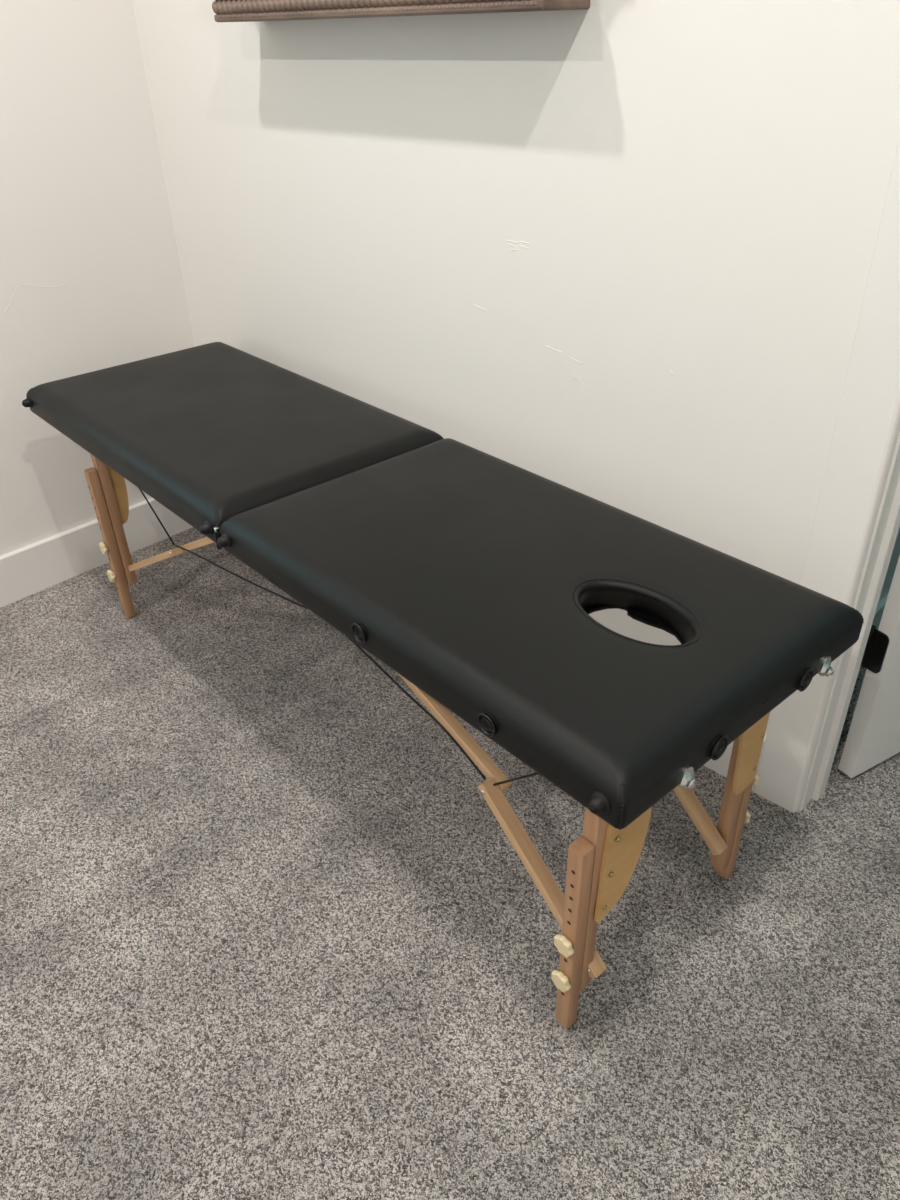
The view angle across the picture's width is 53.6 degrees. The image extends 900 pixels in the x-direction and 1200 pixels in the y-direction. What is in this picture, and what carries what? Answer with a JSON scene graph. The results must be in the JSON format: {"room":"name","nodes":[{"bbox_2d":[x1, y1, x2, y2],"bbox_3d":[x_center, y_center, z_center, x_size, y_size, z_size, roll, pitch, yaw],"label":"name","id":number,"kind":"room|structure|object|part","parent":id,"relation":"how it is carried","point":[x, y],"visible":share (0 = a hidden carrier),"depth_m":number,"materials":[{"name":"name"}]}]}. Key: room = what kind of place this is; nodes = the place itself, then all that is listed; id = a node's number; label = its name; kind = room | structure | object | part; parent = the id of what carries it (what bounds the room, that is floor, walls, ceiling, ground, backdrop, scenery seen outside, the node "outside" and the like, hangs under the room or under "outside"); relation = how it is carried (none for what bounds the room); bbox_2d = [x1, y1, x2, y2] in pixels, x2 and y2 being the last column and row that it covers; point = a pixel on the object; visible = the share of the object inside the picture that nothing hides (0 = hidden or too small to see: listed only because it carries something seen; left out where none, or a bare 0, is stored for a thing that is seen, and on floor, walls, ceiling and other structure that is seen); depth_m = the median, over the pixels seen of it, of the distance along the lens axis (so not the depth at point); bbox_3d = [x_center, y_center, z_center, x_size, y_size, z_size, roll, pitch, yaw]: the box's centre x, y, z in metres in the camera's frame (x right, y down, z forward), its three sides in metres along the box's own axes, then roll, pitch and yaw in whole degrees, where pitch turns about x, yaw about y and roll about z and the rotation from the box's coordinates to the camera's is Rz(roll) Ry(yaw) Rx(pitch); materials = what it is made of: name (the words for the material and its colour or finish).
{"room":"massage room","nodes":[
{"label":"massage room","id":0,"kind":"room"},
{"bbox_2d":[0,0,194,555],"bbox_3d":[-2.058,-0.737,1.175,0.121,2.750,3.829,26,42,36],"label":"wall","id":1,"kind":"structure","parent":0,"point":[91,280],"depth_m":2.31,"materials":[{"name":"white paint"}]},
{"bbox_2d":[0,498,192,607],"bbox_3d":[-1.983,0.386,1.839,0.015,0.140,3.572,26,42,36],"label":"baseboard","id":2,"kind":"structure","parent":1,"relation":"attached to","point":[28,570],"depth_m":2.60,"materials":[{"name":"white paint"}]},
{"bbox_2d":[0,527,899,1199],"bbox_3d":[0.164,0.599,1.634,3.768,0.100,6.340,26,42,36],"label":"floor","id":3,"kind":"structure","parent":0,"point":[268,931],"depth_m":1.53,"materials":[{"name":"carpet"}]},
{"bbox_2d":[22,342,863,1029],"bbox_3d":[-0.214,0.010,1.880,0.564,0.634,1.873,-27,40,-33],"label":"massage table","id":4,"kind":"object","parent":3,"relation":"on","point":[475,576],"visible":1,"depth_m":1.38,"materials":[{"name":"black leather"}]},
{"bbox_3d":[-0.897,-0.134,2.311,0.013,0.034,0.034,-27,41,-33],"label":"knob","id":5,"kind":"part","parent":4,"relation":"part of","materials":[{"name":"beige plastic"}]},
{"bbox_3d":[-0.895,-0.064,2.357,0.013,0.034,0.034,-27,41,-33],"label":"knob","id":6,"kind":"part","parent":4,"relation":"part of","materials":[{"name":"beige plastic"}]},
{"bbox_3d":[-0.867,-0.240,2.278,0.026,0.460,0.025,-27,41,-33],"label":"leg","id":7,"kind":"part","parent":4,"relation":"part of","materials":[{"name":"brown wood"}]},
{"bbox_2d":[351,622,366,643],"bbox_3d":[-0.134,0.049,1.307,0.006,0.033,0.033,-27,40,-33],"label":"socket","id":8,"kind":"object","parent":4,"relation":"attached to","point":[358,629],"depth_m":1.31,"materials":[{"name":"black plastic"}]},
{"bbox_2d":[477,712,496,736],"bbox_3d":[0.047,0.159,1.135,0.006,0.033,0.033,-27,40,-33],"label":"socket","id":9,"kind":"object","parent":4,"relation":"attached to","point":[486,721],"depth_m":1.13,"materials":[{"name":"black plastic"}]},
{"bbox_3d":[0.167,0.569,1.331,0.013,0.034,0.034,-29,44,-31],"label":"knob","id":10,"kind":"part","parent":4,"relation":"part of","materials":[{"name":"beige plastic"}]},
{"bbox_3d":[0.164,0.495,1.276,0.013,0.034,0.034,-29,44,-31],"label":"knob","id":11,"kind":"part","parent":4,"relation":"part of","materials":[{"name":"beige plastic"}]},
{"bbox_3d":[0.196,0.405,1.248,0.026,0.476,0.025,-29,44,-31],"label":"leg","id":12,"kind":"part","parent":4,"relation":"part of","materials":[{"name":"brown wood"}]},
{"bbox_3d":[0.096,-0.014,1.454,0.522,0.004,0.888,-27,40,-33],"label":"board","id":13,"kind":"part","parent":4,"relation":"part of","materials":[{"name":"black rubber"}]},
{"bbox_3d":[0.285,0.213,1.074,0.029,0.031,0.003,-27,40,-33],"label":"bolt plate","id":14,"kind":"part","parent":4,"relation":"part of","materials":[{"name":"silver metal"}]},
{"bbox_2d":[709,734,728,759],"bbox_3d":[0.332,0.182,1.100,0.035,0.035,0.006,-27,40,-33],"label":"socket","id":15,"kind":"object","parent":4,"relation":"attached to","point":[718,743],"depth_m":1.10,"materials":[{"name":"black plastic"}]},
{"bbox_3d":[0.484,0.267,1.485,0.026,0.515,0.025,-27,40,-33],"label":"leg","id":16,"kind":"part","parent":4,"relation":"part of","materials":[{"name":"brown wood"}]},
{"bbox_3d":[0.522,0.385,1.598,0.013,0.034,0.034,-27,40,-33],"label":"knob","id":17,"kind":"part","parent":4,"relation":"part of","materials":[{"name":"beige plastic"}]},
{"bbox_3d":[0.519,0.308,1.548,0.013,0.034,0.034,-27,40,-33],"label":"knob","id":18,"kind":"part","parent":4,"relation":"part of","materials":[{"name":"beige plastic"}]},
{"bbox_2d":[796,668,813,691],"bbox_3d":[0.483,0.108,1.211,0.035,0.035,0.006,-27,40,-33],"label":"socket","id":19,"kind":"object","parent":4,"relation":"attached to","point":[806,676],"depth_m":1.21,"materials":[{"name":"black plastic"}]},
{"bbox_3d":[0.526,0.092,1.250,0.029,0.031,0.003,-27,40,-33],"label":"bolt plate","id":20,"kind":"part","parent":4,"relation":"part of","materials":[{"name":"silver metal"}]},
{"bbox_2d":[132,0,899,734],"bbox_3d":[0.540,-0.841,1.219,3.528,2.750,0.123,26,42,36],"label":"wall","id":21,"kind":"structure","parent":0,"point":[618,254],"depth_m":1.64,"materials":[{"name":"white paint"}]},
{"bbox_2d":[212,0,590,21],"bbox_3d":[-0.138,-1.152,1.577,0.868,0.200,0.125,26,42,36],"label":"wall shelf","id":22,"kind":"object","parent":21,"relation":"attached to","point":[225,10],"visible":1,"depth_m":1.57,"materials":[{"name":"brown wood"}]},
{"bbox_3d":[-0.176,-1.071,1.593,0.852,0.026,0.026,26,42,36],"label":"rope moulding","id":23,"kind":"part","parent":22,"relation":"part of","materials":[{"name":"brown wood"}]},
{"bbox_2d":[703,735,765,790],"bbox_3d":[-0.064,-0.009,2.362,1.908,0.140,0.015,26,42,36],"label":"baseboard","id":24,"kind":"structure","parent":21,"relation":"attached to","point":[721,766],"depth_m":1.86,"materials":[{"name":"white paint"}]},
{"bbox_2d":[754,137,899,812],"bbox_3d":[0.638,-0.489,1.232,0.092,2.140,0.016,26,42,36],"label":"trim","id":25,"kind":"structure","parent":21,"relation":"attached to","point":[867,426],"depth_m":1.42,"materials":[{"name":"white paint"}]},
{"bbox_2d":[799,432,899,810],"bbox_3d":[1.013,-0.327,1.029,0.840,2.070,0.122,26,42,36],"label":"trim","id":26,"kind":"structure","parent":21,"relation":"attached to","point":[886,528],"depth_m":1.59,"materials":[{"name":"white paint"}]},
{"bbox_2d":[838,555,899,777],"bbox_3d":[1.104,-0.589,1.461,0.844,2.008,0.050,-18,36,-24],"label":"door","id":27,"kind":"structure","parent":21,"relation":"in","point":[873,737],"depth_m":1.75,"materials":[{"name":"white paint"}]},
{"bbox_2d":[878,527,899,602],"bbox_3d":[2.134,-1.039,1.454,1.870,2.750,2.511,26,42,36],"label":"wall","id":28,"kind":"structure","parent":0,"point":[896,551],"depth_m":2.14,"materials":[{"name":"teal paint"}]},
{"bbox_2d":[872,592,888,628],"bbox_3d":[1.522,-0.216,2.613,0.014,0.140,2.391,26,42,36],"label":"baseboard","id":29,"kind":"structure","parent":28,"relation":"attached to","point":[880,607],"depth_m":2.16,"materials":[{"name":"white paint"}]}
]}

